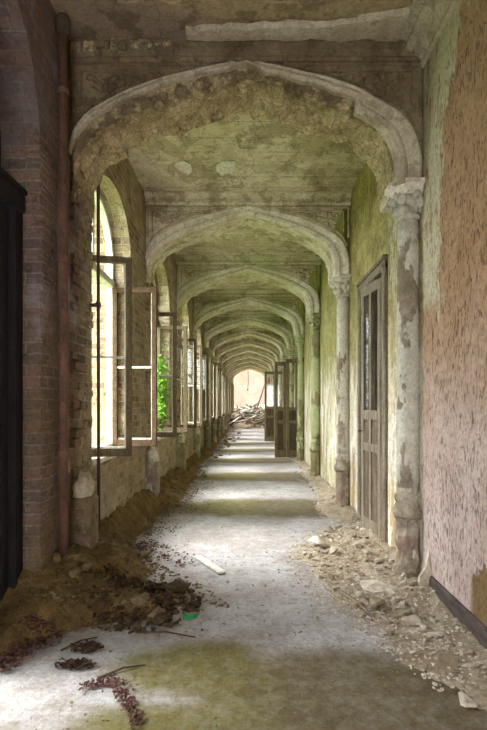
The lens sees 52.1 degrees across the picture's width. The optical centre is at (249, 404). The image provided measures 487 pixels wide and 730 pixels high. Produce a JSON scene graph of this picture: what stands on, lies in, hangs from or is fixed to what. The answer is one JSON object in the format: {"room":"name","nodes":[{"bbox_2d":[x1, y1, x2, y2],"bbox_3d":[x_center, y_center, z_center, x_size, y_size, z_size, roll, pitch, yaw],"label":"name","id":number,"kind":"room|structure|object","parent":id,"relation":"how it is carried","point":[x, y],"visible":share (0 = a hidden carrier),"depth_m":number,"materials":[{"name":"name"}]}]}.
{"room":"abandoned building corridor","nodes":[
{"label":"abandoned building corridor","id":0,"kind":"room"},
{"bbox_2d":[0,0,225,571],"bbox_3d":[-1.725,-0.575,16.075,0.550,4.950,42.150,0,0,0],"label":"wall","id":1,"kind":"structure","parent":0,"point":[28,35],"depth_m":4.12,"materials":[{"name":"brick"}]},
{"bbox_2d":[0,131,27,601],"bbox_3d":[-1.722,-0.600,2.905,0.275,4.200,1.310,0,0,0],"label":"door","id":2,"kind":"structure","parent":1,"relation":"in","point":[12,199],"depth_m":3.40,"materials":[{"name":"black wood"}]},
{"bbox_2d":[55,12,70,556],"bbox_3d":[-1.446,-0.810,3.850,0.118,4.380,0.118,0,0,45],"label":"downpipe","id":3,"kind":"object","parent":1,"relation":"attached to","point":[62,20],"visible":0.93,"depth_m":3.82,"materials":[{"name":"metal"}]},
{"bbox_2d":[89,184,100,530],"bbox_3d":[-1.457,-0.510,4.660,0.126,3.620,0.052,0,0,0],"label":"rod","id":4,"kind":"object","parent":1,"relation":"attached to","point":[97,304],"visible":0.8,"depth_m":4.65,"materials":[{"name":"metal"}]},
{"bbox_2d":[92,188,156,465],"bbox_3d":[-1.472,-0.925,5.497,0.635,3.010,1.555,0,0,0],"label":"window","id":5,"kind":"structure","parent":1,"relation":"in","point":[124,445],"depth_m":6.16,"materials":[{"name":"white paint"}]},
{"bbox_2d":[157,339,170,430],"bbox_3d":[-1.667,-0.160,9.106,0.481,2.050,0.631,0,0,19],"label":"shrub","id":6,"kind":"object","parent":1,"relation":"attached to","point":[161,403],"visible":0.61,"depth_m":9.04,"materials":[{"name":"green plant"}]},
{"bbox_2d":[153,277,187,440],"bbox_3d":[-1.472,-0.925,8.498,0.635,3.010,1.557,0,0,0],"label":"window","id":7,"kind":"structure","parent":1,"relation":"in","point":[172,431],"depth_m":9.16,"materials":[{"name":"brown wood"}]},
{"bbox_2d":[180,338,202,428],"bbox_3d":[-1.474,-0.925,11.495,0.633,3.010,1.550,0,0,0],"label":"window","id":8,"kind":"structure","parent":1,"relation":"in","point":[194,424],"depth_m":12.11,"materials":[{"name":"brown wood"}]},
{"bbox_2d":[197,353,211,422],"bbox_3d":[-1.474,-0.925,14.495,0.631,3.010,1.550,0,0,0],"label":"window","id":9,"kind":"structure","parent":1,"relation":"in","point":[205,420],"depth_m":15.09,"materials":[{"name":"brown wood"}]},
{"bbox_2d":[212,362,217,419],"bbox_3d":[-1.473,-0.925,17.495,0.634,3.010,1.550,0,0,0],"label":"window","id":10,"kind":"structure","parent":1,"relation":"in","point":[215,367],"depth_m":16.94,"materials":[{"name":"brown wood"}]},
{"bbox_2d":[218,368,222,417],"bbox_3d":[-1.472,-0.925,20.495,0.635,3.010,1.550,0,0,0],"label":"window","id":11,"kind":"structure","parent":1,"relation":"in","point":[220,393],"depth_m":19.77,"materials":[{"name":"brown wood"}]},
{"bbox_2d":[223,373,225,415],"bbox_3d":[-1.472,-0.925,23.495,0.635,3.010,1.550,0,0,0],"label":"window","id":12,"kind":"structure","parent":1,"relation":"in","point":[224,375],"depth_m":22.94,"materials":[{"name":"brown wood"}]},
{"bbox_2d":[226,377,228,414],"bbox_3d":[-1.472,-0.925,26.495,0.635,3.010,1.550,0,0,0],"label":"window","id":13,"kind":"structure","parent":1,"relation":"in","point":[227,378],"depth_m":25.77,"materials":[{"name":"brown wood"}]},
{"bbox_2d":[229,380,230,413],"bbox_3d":[-1.473,-0.925,29.495,0.635,3.010,1.550,0,0,0],"label":"window","id":14,"kind":"structure","parent":1,"relation":"in","point":[229,380],"depth_m":28.86,"materials":[{"name":"brown wood"}]},
{"bbox_2d":[231,382,232,412],"bbox_3d":[-1.472,-0.925,32.495,0.635,3.010,1.550,0,0,0],"label":"window","id":15,"kind":"structure","parent":1,"relation":"in","point":[231,382],"depth_m":31.80,"materials":[{"name":"brown wood"}]},
{"bbox_2d":[50,0,411,336],"bbox_3d":[-0.130,-3.155,16.225,3.940,0.250,42.850,0,0,0],"label":"ceiling","id":16,"kind":"structure","parent":0,"point":[267,156],"depth_m":6.07,"materials":[{"name":"paint"}]},
{"bbox_2d":[174,161,191,174],"bbox_3d":[-0.851,-3.015,6.349,0.217,0.013,0.389,0,0,0],"label":"flake","id":17,"kind":"object","parent":16,"relation":"attached to","point":[185,167],"visible":1,"depth_m":6.30,"materials":[{"name":"paint"}]},
{"bbox_2d":[216,161,234,175],"bbox_3d":[-0.311,-3.015,6.361,0.252,0.014,0.411,0,0,0],"label":"flake","id":18,"kind":"object","parent":16,"relation":"attached to","point":[225,167],"visible":1,"depth_m":6.33,"materials":[{"name":"paint"}]},
{"bbox_2d":[117,0,363,19],"bbox_3d":[-0.072,-3.019,3.792,1.841,0.022,0.205,0,0,0],"label":"trim","id":19,"kind":"structure","parent":16,"relation":"attached to","point":[223,9],"depth_m":3.78,"materials":[{"name":"paint"}]},
{"bbox_2d":[185,6,411,41],"bbox_3d":[0.356,-3.000,3.927,1.742,0.060,0.304,0,0,0],"label":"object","id":20,"kind":"structure","parent":16,"relation":"attached to","point":[387,25],"depth_m":3.95,"materials":[{"name":"paint"}]},
{"bbox_2d":[0,428,486,729],"bbox_3d":[-0.105,1.600,23.075,3.790,0.200,56.150,0,0,0],"label":"floor","id":21,"kind":"structure","parent":0,"point":[34,694],"depth_m":3.01,"materials":[{"name":"concrete"}]},
{"bbox_2d":[0,611,62,671],"bbox_3d":[-1.356,1.417,3.007,0.260,0.157,0.522,0,0,17],"label":"dead leaves","id":22,"kind":"object","parent":21,"relation":"on","point":[54,637],"visible":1,"depth_m":3.07,"materials":[{"name":"brown plant"}]},
{"bbox_2d":[60,637,97,650],"bbox_3d":[-1.070,1.488,3.120,0.024,0.023,0.242,0,0,44],"label":"twig","id":23,"kind":"object","parent":21,"relation":"on","point":[74,643],"visible":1,"depth_m":3.10,"materials":[{"name":"wood"}]},
{"bbox_2d":[69,469,97,548],"bbox_3d":[-1.431,1.022,4.260,0.207,0.957,0.260,0,0,0],"label":"column stump","id":24,"kind":"object","parent":21,"relation":"on","point":[83,505],"visible":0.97,"depth_m":4.14,"materials":[{"name":"stone"}]},
{"bbox_2d":[97,612,109,621],"bbox_3d":[-1.019,1.470,3.447,0.075,0.065,0.069,0,0,-36],"label":"clod","id":25,"kind":"object","parent":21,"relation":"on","point":[104,615],"visible":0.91,"depth_m":3.43,"materials":[{"name":"soil"}]},
{"bbox_2d":[78,674,144,728],"bbox_3d":[-0.659,1.478,2.534,0.532,0.035,0.230,0,0,41],"label":"dead leaves","id":26,"kind":"object","parent":21,"relation":"on","point":[108,682],"visible":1,"depth_m":2.56,"materials":[{"name":"brown plant"}]},
{"bbox_2d":[0,429,228,668],"bbox_3d":[-1.154,1.307,16.300,1.292,0.446,27.400,0,0,0],"label":"dirt","id":27,"kind":"object","parent":21,"relation":"on","point":[26,599],"visible":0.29,"depth_m":3.57,"materials":[{"name":"soil"}]},
{"bbox_2d":[53,552,60,562],"bbox_3d":[-1.448,1.149,3.736,0.058,0.059,0.092,0,0,-20],"label":"lump","id":28,"kind":"object","parent":27,"relation":"on","point":[56,556],"visible":1,"depth_m":3.72,"materials":[{"name":"stone"}]},
{"bbox_2d":[55,592,63,599],"bbox_3d":[-1.306,1.303,3.401,0.048,0.037,0.059,0,0,3],"label":"lump","id":29,"kind":"object","parent":27,"relation":"on","point":[59,595],"visible":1,"depth_m":3.39,"materials":[{"name":"soil"}]},
{"bbox_2d":[68,566,80,577],"bbox_3d":[-1.295,1.219,3.641,0.080,0.057,0.105,0,0,6],"label":"lump","id":30,"kind":"object","parent":27,"relation":"on","point":[72,571],"visible":1,"depth_m":3.62,"materials":[{"name":"stone"}]},
{"bbox_2d":[71,553,84,559],"bbox_3d":[-1.338,1.175,3.863,0.062,0.046,0.102,0,0,22],"label":"lump","id":31,"kind":"object","parent":27,"relation":"on","point":[77,556],"visible":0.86,"depth_m":3.84,"materials":[{"name":"stone"}]},
{"bbox_2d":[80,571,93,578],"bbox_3d":[-1.189,1.244,3.637,0.103,0.056,0.044,0,0,-16],"label":"clod","id":32,"kind":"object","parent":27,"relation":"on","point":[88,575],"visible":1,"depth_m":3.63,"materials":[{"name":"soil"}]},
{"bbox_2d":[82,561,93,570],"bbox_3d":[-1.218,1.213,3.744,0.075,0.062,0.089,0,0,-3],"label":"lump","id":33,"kind":"object","parent":27,"relation":"on","point":[87,565],"visible":0.94,"depth_m":3.71,"materials":[{"name":"stone"}]},
{"bbox_2d":[94,572,102,578],"bbox_3d":[-1.130,1.264,3.690,0.068,0.048,0.050,0,0,-41],"label":"clod","id":34,"kind":"object","parent":27,"relation":"on","point":[99,574],"visible":0.86,"depth_m":3.67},
{"bbox_2d":[92,597,107,609],"bbox_3d":[-1.056,1.403,3.508,0.097,0.070,0.101,0,0,-3],"label":"clod","id":35,"kind":"object","parent":27,"relation":"on","point":[100,604],"visible":1,"depth_m":3.47,"materials":[{"name":"soil"}]},
{"bbox_2d":[109,539,119,545],"bbox_3d":[-1.225,1.240,4.486,0.103,0.075,0.075,0,0,-11],"label":"stone fragment","id":36,"kind":"object","parent":27,"relation":"on","point":[114,542],"visible":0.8,"depth_m":4.47,"materials":[{"name":"stone"}]},
{"bbox_2d":[122,573,133,579],"bbox_3d":[-1.000,1.427,4.111,0.103,0.085,0.082,0,0,-41],"label":"lump","id":37,"kind":"object","parent":27,"relation":"on","point":[130,576],"visible":0.71,"depth_m":4.08,"materials":[{"name":"stone"}]},
{"bbox_2d":[130,592,149,605],"bbox_3d":[-0.802,1.412,3.625,0.140,0.084,0.099,0,0,-7],"label":"stone","id":38,"kind":"object","parent":27,"relation":"on","point":[142,598],"visible":0.97,"depth_m":3.59,"materials":[{"name":"stone"}]},
{"bbox_2d":[143,580,153,591],"bbox_3d":[-0.806,1.441,3.957,0.087,0.068,0.109,0,0,-8],"label":"clod","id":39,"kind":"object","parent":27,"relation":"on","point":[149,584],"visible":0.89,"depth_m":3.93,"materials":[{"name":"soil"}]},
{"bbox_2d":[166,589,172,598],"bbox_3d":[-0.625,1.470,3.869,0.057,0.064,0.135,0,0,-12],"label":"clod","id":40,"kind":"object","parent":27,"relation":"on","point":[170,592],"visible":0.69,"depth_m":3.85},
{"bbox_2d":[100,664,145,677],"bbox_3d":[-0.720,1.488,2.797,0.271,0.023,0.027,0,0,-32],"label":"twig","id":41,"kind":"object","parent":21,"relation":"on","point":[124,667],"visible":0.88,"depth_m":2.79,"materials":[{"name":"wood"}]},
{"bbox_2d":[54,562,193,669],"bbox_3d":[-0.801,1.345,3.522,0.844,0.307,1.381,0,0,-9],"label":"dead leaves","id":42,"kind":"object","parent":21,"relation":"on","point":[90,646],"visible":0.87,"depth_m":3.31,"materials":[{"name":"brown plant"}]},
{"bbox_2d":[124,615,133,626],"bbox_3d":[-0.826,1.484,3.415,0.061,0.055,0.102,0,0,-20],"label":"clod","id":43,"kind":"object","parent":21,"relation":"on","point":[128,619],"visible":0.9,"depth_m":3.40,"materials":[{"name":"soil"}]},
{"bbox_2d":[42,438,229,631],"bbox_3d":[-1.117,1.321,12.609,1.278,0.379,18.634,0,0,-2],"label":"gravel","id":44,"kind":"object","parent":21,"relation":"on","point":[145,567],"visible":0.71,"depth_m":4.37,"materials":[{"name":"gravel"}]},
{"bbox_2d":[132,622,141,630],"bbox_3d":[-0.765,1.484,3.329,0.109,0.055,0.049,0,0,35],"label":"clod","id":45,"kind":"object","parent":21,"relation":"on","point":[137,626],"visible":0.9,"depth_m":3.31,"materials":[{"name":"soil"}]},
{"bbox_2d":[139,550,151,558],"bbox_3d":[-1.027,1.474,4.900,0.103,0.087,0.129,0,0,4],"label":"stone fragment","id":46,"kind":"object","parent":21,"relation":"on","point":[144,553],"visible":0.97,"depth_m":4.86,"materials":[{"name":"stone"}]},
{"bbox_2d":[145,446,159,496],"bbox_3d":[-1.425,1.046,7.260,0.207,0.907,0.260,0,0,0],"label":"column stump","id":47,"kind":"object","parent":21,"relation":"on","point":[152,464],"visible":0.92,"depth_m":7.14,"materials":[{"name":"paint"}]},
{"bbox_2d":[147,606,165,617],"bbox_3d":[-0.656,1.471,3.500,0.080,0.073,0.147,0,0,15],"label":"stone","id":48,"kind":"object","parent":21,"relation":"on","point":[158,611],"visible":0.54,"depth_m":3.48,"materials":[{"name":"stone"}]},
{"bbox_2d":[152,615,169,625],"bbox_3d":[-0.598,1.473,3.405,0.119,0.091,0.082,0,0,-38],"label":"clod","id":49,"kind":"object","parent":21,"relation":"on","point":[159,620],"visible":0.91,"depth_m":3.38,"materials":[{"name":"soil"}]},
{"bbox_2d":[135,631,195,637],"bbox_3d":[-0.548,1.488,3.245,0.407,0.022,0.030,0,0,9],"label":"twig","id":50,"kind":"object","parent":21,"relation":"on","point":[136,631],"visible":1,"depth_m":3.25,"materials":[{"name":"wood"}]},
{"bbox_2d":[162,622,175,627],"bbox_3d":[-0.544,1.489,3.356,0.082,0.038,0.048,0,0,24],"label":"clod","id":51,"kind":"object","parent":21,"relation":"on","point":[170,625],"visible":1,"depth_m":3.34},
{"bbox_2d":[126,474,213,566],"bbox_3d":[-0.943,1.389,7.238,0.767,0.218,5.342,0,0,-1],"label":"dead leaves","id":52,"kind":"object","parent":21,"relation":"on","point":[144,542],"visible":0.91,"depth_m":5.25,"materials":[{"name":"brown plant"}]},
{"bbox_2d":[158,580,190,592],"bbox_3d":[-0.607,1.469,3.994,0.255,0.078,0.149,0,0,1],"label":"stone slab","id":53,"kind":"object","parent":21,"relation":"on","point":[176,586],"visible":0.86,"depth_m":3.96,"materials":[{"name":"stone"}]},
{"bbox_2d":[176,432,185,470],"bbox_3d":[-1.430,1.025,10.260,0.200,0.950,0.260,0,0,0],"label":"column stump","id":54,"kind":"object","parent":21,"relation":"on","point":[180,445],"visible":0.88,"depth_m":10.13,"materials":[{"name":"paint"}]},
{"bbox_2d":[183,614,197,618],"bbox_3d":[-0.422,1.485,3.500,0.104,0.030,0.040,0,0,0],"label":"scrap","id":55,"kind":"object","parent":21,"relation":"on","point":[185,616],"visible":1,"depth_m":3.49,"materials":[{"name":"plastic"}]},
{"bbox_2d":[189,600,201,607],"bbox_3d":[-0.408,1.482,3.697,0.101,0.059,0.068,0,0,-3],"label":"clod","id":56,"kind":"object","parent":21,"relation":"on","point":[196,603],"visible":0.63,"depth_m":3.69,"materials":[{"name":"soil"}]},
{"bbox_2d":[193,426,199,457],"bbox_3d":[-1.428,1.028,13.260,0.196,0.945,0.260,0,0,0],"label":"column stump","id":57,"kind":"object","parent":21,"relation":"on","point":[196,437],"visible":0.86,"depth_m":13.13,"materials":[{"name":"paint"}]},
{"bbox_2d":[204,347,212,448],"bbox_3d":[-1.400,-0.186,16.355,0.379,3.372,0.529,0,0,0],"label":"wall column","id":58,"kind":"structure","parent":21,"relation":"on","point":[209,350],"depth_m":16.20,"materials":[{"name":"paint"}]},
{"bbox_2d":[194,555,224,573],"bbox_3d":[-0.380,1.479,4.630,0.070,0.018,0.540,0,0,-29],"label":"plank","id":59,"kind":"object","parent":21,"relation":"on","point":[200,558],"visible":1,"depth_m":4.59,"materials":[{"name":"white paint"}]},
{"bbox_2d":[211,356,218,441],"bbox_3d":[-1.400,-0.186,19.355,0.379,3.372,0.529,0,0,0],"label":"wall column","id":60,"kind":"structure","parent":21,"relation":"on","point":[214,358],"depth_m":19.20,"materials":[{"name":"paint"}]},
{"bbox_2d":[216,363,222,436],"bbox_3d":[-1.400,-0.186,22.355,0.379,3.372,0.529,0,0,0],"label":"wall column","id":61,"kind":"structure","parent":21,"relation":"on","point":[218,422],"depth_m":22.18,"materials":[{"name":"paint"}]},
{"bbox_2d":[221,368,225,433],"bbox_3d":[-1.400,-0.186,25.355,0.379,3.372,0.529,0,0,0],"label":"wall column","id":62,"kind":"structure","parent":21,"relation":"on","point":[222,369],"depth_m":25.18,"materials":[{"name":"paint"}]},
{"bbox_2d":[224,372,228,429],"bbox_3d":[-1.400,-0.186,28.355,0.379,3.372,0.529,0,0,0],"label":"wall column","id":63,"kind":"structure","parent":21,"relation":"on","point":[226,373],"depth_m":28.18,"materials":[{"name":"paint"}]},
{"bbox_2d":[35,471,420,729],"bbox_3d":[-0.048,1.434,6.696,1.918,0.142,9.003,0,0,0],"label":"gravel","id":64,"kind":"object","parent":21,"relation":"on","point":[120,659],"visible":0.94,"depth_m":2.97,"materials":[{"name":"gravel"}]},
{"bbox_2d":[229,409,263,428],"bbox_3d":[-0.030,0.915,37.108,2.920,1.282,11.528,0,0,0],"label":"mound","id":65,"kind":"object","parent":21,"relation":"on","point":[236,425],"visible":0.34,"depth_m":32.53,"materials":[{"name":"stone"}]},
{"bbox_2d":[280,356,287,361],"bbox_3d":[1.360,-0.186,19.355,0.379,3.372,0.529,0,0,0],"label":"wall column","id":66,"kind":"structure","parent":21,"relation":"on","point":[283,359],"depth_m":19.14,"materials":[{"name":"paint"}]},
{"bbox_2d":[211,326,287,356],"bbox_3d":[-0.029,-2.370,19.358,2.941,1.340,0.596,0,0,0],"label":"arch","id":67,"kind":"object","parent":66,"relation":"on","point":[221,338],"visible":0.88,"depth_m":19.12,"materials":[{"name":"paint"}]},
{"bbox_2d":[286,347,294,406],"bbox_3d":[1.360,-0.186,16.355,0.379,3.372,0.529,0,0,0],"label":"wall column","id":68,"kind":"structure","parent":21,"relation":"on","point":[290,352],"depth_m":16.19,"materials":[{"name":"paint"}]},
{"bbox_2d":[204,311,293,348],"bbox_3d":[-0.029,-2.370,16.358,2.941,1.340,0.596,0,0,0],"label":"arch","id":69,"kind":"object","parent":68,"relation":"on","point":[268,320],"visible":0.99,"depth_m":16.12,"materials":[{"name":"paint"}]},
{"bbox_2d":[294,334,304,460],"bbox_3d":[1.360,-0.186,13.355,0.379,3.372,0.529,0,0,0],"label":"wall column","id":70,"kind":"structure","parent":21,"relation":"on","point":[299,339],"depth_m":13.19,"materials":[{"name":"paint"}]},
{"bbox_2d":[193,289,304,338],"bbox_3d":[-0.029,-2.370,13.358,2.942,1.340,0.596,0,0,0],"label":"arch","id":71,"kind":"object","parent":70,"relation":"on","point":[208,304],"visible":1,"depth_m":13.12,"materials":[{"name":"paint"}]},
{"bbox_2d":[306,313,320,476],"bbox_3d":[1.360,-0.186,10.355,0.379,3.372,0.529,0,0,0],"label":"wall column","id":72,"kind":"structure","parent":21,"relation":"on","point":[314,320],"depth_m":10.19,"materials":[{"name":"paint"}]},
{"bbox_2d":[176,255,320,324],"bbox_3d":[-0.029,-2.370,10.358,2.942,1.340,0.596,0,0,0],"label":"arch","id":73,"kind":"object","parent":72,"relation":"on","point":[196,274],"visible":1,"depth_m":10.12,"materials":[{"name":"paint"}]},
{"bbox_2d":[329,274,350,506],"bbox_3d":[1.360,-0.186,7.355,0.379,3.372,0.529,0,0,0],"label":"wall column","id":74,"kind":"structure","parent":21,"relation":"on","point":[341,287],"depth_m":7.19,"materials":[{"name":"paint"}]},
{"bbox_2d":[144,191,351,285],"bbox_3d":[-0.029,-2.370,7.358,2.942,1.340,0.596,0,0,0],"label":"arch","id":75,"kind":"object","parent":74,"relation":"on","point":[175,220],"visible":1,"depth_m":7.12,"materials":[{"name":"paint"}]},
{"bbox_2d":[282,457,486,710],"bbox_3d":[0.910,1.448,11.100,1.050,0.119,17.800,0,0,0],"label":"rubble","id":76,"kind":"object","parent":21,"relation":"on","point":[479,695],"visible":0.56,"depth_m":3.72,"materials":[{"name":"stone"}]},
{"bbox_2d":[307,536,329,546],"bbox_3d":[0.712,1.427,5.192,0.142,0.134,0.253,0,0,-20],"label":"plaster slab","id":77,"kind":"object","parent":76,"relation":"on","point":[318,540],"visible":0.97,"depth_m":5.13,"materials":[{"name":"paint"}]},
{"bbox_2d":[329,546,337,554],"bbox_3d":[0.814,1.426,4.863,0.075,0.077,0.086,0,0,24],"label":"fragment","id":78,"kind":"object","parent":76,"relation":"on","point":[333,549],"visible":0.96,"depth_m":4.84,"materials":[{"name":"stone"}]},
{"bbox_2d":[336,572,344,577],"bbox_3d":[0.771,1.468,4.285,0.082,0.051,0.060,0,0,-4],"label":"fragment","id":79,"kind":"object","parent":76,"relation":"on","point":[338,574],"visible":0.96,"depth_m":4.27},
{"bbox_2d":[345,587,353,594],"bbox_3d":[0.794,1.462,3.934,0.068,0.057,0.080,0,0,33],"label":"fragment","id":80,"kind":"object","parent":76,"relation":"on","point":[348,590],"visible":1,"depth_m":3.90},
{"bbox_2d":[337,589,372,616],"bbox_3d":[0.789,1.473,3.728,0.039,0.030,0.479,0,0,-20],"label":"stick","id":81,"kind":"object","parent":76,"relation":"on","point":[338,590],"visible":0.97,"depth_m":3.74,"materials":[{"name":"wood"}]},
{"bbox_2d":[353,611,364,617],"bbox_3d":[0.782,1.490,3.542,0.091,0.035,0.056,0,0,-43],"label":"fragment","id":82,"kind":"object","parent":76,"relation":"on","point":[359,614],"visible":1,"depth_m":3.53,"materials":[{"name":"stone"}]},
{"bbox_2d":[356,591,363,597],"bbox_3d":[0.849,1.463,3.836,0.058,0.056,0.082,0,0,6],"label":"fragment","id":83,"kind":"object","parent":76,"relation":"on","point":[359,594],"visible":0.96,"depth_m":3.81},
{"bbox_2d":[369,597,385,607],"bbox_3d":[0.909,1.450,3.626,0.113,0.077,0.152,0,0,39],"label":"stone","id":84,"kind":"object","parent":76,"relation":"on","point":[374,601],"visible":1,"depth_m":3.61,"materials":[{"name":"stone"}]},
{"bbox_2d":[359,580,396,593],"bbox_3d":[1.012,1.442,3.951,0.296,0.051,0.206,0,0,15],"label":"plaster slab","id":85,"kind":"object","parent":76,"relation":"on","point":[368,585],"visible":0.94,"depth_m":3.94,"materials":[{"name":"paint"}]},
{"bbox_2d":[374,558,383,563],"bbox_3d":[1.175,1.416,4.534,0.093,0.061,0.076,0,0,17],"label":"fragment","id":86,"kind":"object","parent":76,"relation":"on","point":[379,560],"visible":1,"depth_m":4.51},
{"bbox_2d":[396,580,406,586],"bbox_3d":[1.209,1.433,3.984,0.073,0.069,0.064,0,0,30],"label":"fragment","id":87,"kind":"object","parent":76,"relation":"on","point":[402,583],"visible":0.92,"depth_m":3.97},
{"bbox_2d":[400,614,422,624],"bbox_3d":[1.102,1.458,3.381,0.150,0.067,0.088,0,0,33],"label":"stone","id":88,"kind":"object","parent":76,"relation":"on","point":[414,619],"visible":1,"depth_m":3.35,"materials":[{"name":"stone"}]},
{"bbox_2d":[420,662,427,668],"bbox_3d":[0.992,1.487,2.844,0.044,0.023,0.049,0,0,12],"label":"fragment","id":89,"kind":"object","parent":76,"relation":"on","point":[424,665],"visible":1,"depth_m":2.84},
{"bbox_2d":[427,631,443,635],"bbox_3d":[1.187,1.460,3.182,0.105,0.042,0.058,0,0,18],"label":"fragment","id":90,"kind":"object","parent":76,"relation":"on","point":[437,633],"visible":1,"depth_m":3.16,"materials":[{"name":"stone"}]},
{"bbox_2d":[437,651,457,668],"bbox_3d":[1.136,1.463,2.856,0.106,0.075,0.082,0,0,31],"label":"fragment","id":91,"kind":"object","parent":76,"relation":"on","point":[446,658],"visible":1,"depth_m":2.84,"materials":[{"name":"stone"}]},
{"bbox_2d":[461,663,478,667],"bbox_3d":[1.247,1.473,2.823,0.091,0.039,0.048,0,0,29],"label":"fragment","id":92,"kind":"object","parent":76,"relation":"on","point":[462,664],"visible":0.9,"depth_m":2.81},
{"bbox_2d":[380,177,424,576],"bbox_3d":[1.360,-0.186,4.355,0.379,3.372,0.529,0,0,0],"label":"wall column","id":93,"kind":"structure","parent":21,"relation":"on","point":[404,202],"depth_m":4.20,"materials":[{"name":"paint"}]},
{"bbox_2d":[68,37,422,213],"bbox_3d":[-0.048,-2.370,4.365,2.978,1.340,0.609,0,0,0],"label":"arch","id":94,"kind":"object","parent":93,"relation":"on","point":[366,94],"visible":0.98,"depth_m":4.14,"materials":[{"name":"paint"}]},
{"bbox_2d":[417,550,431,585],"bbox_3d":[1.401,1.326,3.929,0.220,0.328,0.099,0,0,-36],"label":"shard","id":95,"kind":"object","parent":21,"relation":"on","point":[423,578],"visible":0.52,"depth_m":3.94},
{"bbox_2d":[458,690,477,707],"bbox_3d":[1.086,1.484,2.497,0.080,0.040,0.117,0,0,-11],"label":"plaster slab","id":96,"kind":"object","parent":21,"relation":"on","point":[465,700],"visible":1,"depth_m":2.48,"materials":[{"name":"paint"}]},
{"bbox_2d":[234,369,263,410],"bbox_3d":[0.000,-2.500,43.200,18.000,8.000,10.500,0,0,0],"label":"wall","id":97,"kind":"structure","parent":0,"point":[251,397],"depth_m":48.15,"materials":[{"name":"paint"}]},
{"bbox_2d":[231,369,267,405],"bbox_3d":[-0.030,-0.765,37.540,2.940,4.530,0.820,0,0,0],"label":"wall","id":98,"kind":"structure","parent":0,"point":[234,375],"depth_m":37.65,"materials":[{"name":"paint"}]},
{"bbox_2d":[230,366,263,377],"bbox_3d":[-0.029,-2.370,37.358,2.942,1.340,0.596,0,0,0],"label":"arch","id":99,"kind":"object","parent":98,"relation":"attached to","point":[248,367],"visible":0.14,"depth_m":37.11,"materials":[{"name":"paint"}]},
{"bbox_2d":[274,0,486,626],"bbox_3d":[1.590,-0.575,16.075,0.300,4.950,42.150,0,0,0],"label":"wall","id":100,"kind":"structure","parent":0,"point":[453,216],"depth_m":3.65,"materials":[{"name":"paint"}]},
{"bbox_2d":[264,368,282,440],"bbox_3d":[1.075,-0.035,20.840,0.970,3.070,1.320,0,0,0],"label":"door","id":101,"kind":"structure","parent":100,"relation":"in","point":[269,411],"depth_m":20.27,"materials":[{"name":"paint"}]},
{"bbox_2d":[267,378,269,405],"bbox_3d":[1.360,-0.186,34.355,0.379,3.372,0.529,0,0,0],"label":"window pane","id":102,"kind":"structure","parent":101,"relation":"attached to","point":[268,379],"depth_m":34.19,"materials":[{"name":"glass"}]},
{"bbox_2d":[228,362,268,377],"bbox_3d":[-0.029,-2.370,34.358,2.942,1.340,0.596,0,0,0],"label":"arch","id":103,"kind":"object","parent":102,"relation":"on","point":[231,370],"visible":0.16,"depth_m":34.12,"materials":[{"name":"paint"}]},
{"bbox_2d":[269,375,271,405],"bbox_3d":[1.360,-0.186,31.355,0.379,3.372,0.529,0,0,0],"label":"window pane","id":104,"kind":"structure","parent":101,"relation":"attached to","point":[270,376],"depth_m":31.19,"materials":[{"name":"glass"}]},
{"bbox_2d":[226,357,270,375],"bbox_3d":[-0.029,-2.370,31.358,2.941,1.340,0.596,0,0,0],"label":"arch","id":105,"kind":"object","parent":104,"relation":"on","point":[249,359],"visible":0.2,"depth_m":31.11,"materials":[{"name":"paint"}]},
{"bbox_2d":[271,374,273,405],"bbox_3d":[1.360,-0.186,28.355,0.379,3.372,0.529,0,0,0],"label":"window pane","id":106,"kind":"structure","parent":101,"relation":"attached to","point":[272,375],"depth_m":28.19,"materials":[{"name":"glass"}]},
{"bbox_2d":[223,352,273,371],"bbox_3d":[-0.029,-2.370,28.358,2.941,1.340,0.596,0,0,0],"label":"arch","id":107,"kind":"object","parent":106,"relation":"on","point":[249,354],"visible":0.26,"depth_m":28.12,"materials":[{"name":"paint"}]},
{"bbox_2d":[275,351,297,457],"bbox_3d":[1.126,-0.035,14.754,0.868,3.070,1.493,0,0,0],"label":"door","id":108,"kind":"structure","parent":100,"relation":"in","point":[285,416],"depth_m":14.06,"materials":[{"name":"paint"}]},
{"bbox_2d":[278,366,281,405],"bbox_3d":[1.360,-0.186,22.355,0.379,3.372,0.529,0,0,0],"label":"window pane","id":109,"kind":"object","parent":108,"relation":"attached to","point":[279,367],"depth_m":22.20,"materials":[{"name":"glass"}]},
{"bbox_2d":[216,337,281,362],"bbox_3d":[-0.029,-2.370,22.358,2.941,1.340,0.596,0,0,0],"label":"arch","id":110,"kind":"object","parent":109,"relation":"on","point":[242,342],"visible":0.76,"depth_m":22.12,"materials":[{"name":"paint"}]},
{"bbox_2d":[356,254,387,542],"bbox_3d":[1.405,-0.035,5.840,0.310,3.070,1.320,0,0,0],"label":"door","id":111,"kind":"structure","parent":100,"relation":"in","point":[372,424],"depth_m":5.55,"materials":[{"name":"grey wood"}]},
{"bbox_2d":[400,0,457,67],"bbox_3d":[1.325,-2.915,-0.375,0.230,0.230,9.050,0,0,0],"label":"trim","id":112,"kind":"structure","parent":100,"relation":"attached to","point":[421,31],"depth_m":3.81,"materials":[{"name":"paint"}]},
{"bbox_2d":[429,576,486,648],"bbox_3d":[1.426,1.425,-0.460,0.028,0.150,8.880,0,0,0],"label":"baseboard","id":113,"kind":"structure","parent":100,"relation":"attached to","point":[457,609],"depth_m":3.34,"materials":[{"name":"wood"}]},
{"bbox_3d":[1.360,-0.186,25.355,0.379,3.372,0.529,0,0,0],"label":"wall column","id":114,"kind":"structure","parent":0,"visible":0},
{"bbox_2d":[220,345,275,368],"bbox_3d":[-0.029,-2.370,25.358,2.941,1.340,0.596,0,0,0],"label":"arch","id":115,"kind":"object","parent":114,"relation":"on","point":[249,348],"visible":0.44,"depth_m":25.12,"materials":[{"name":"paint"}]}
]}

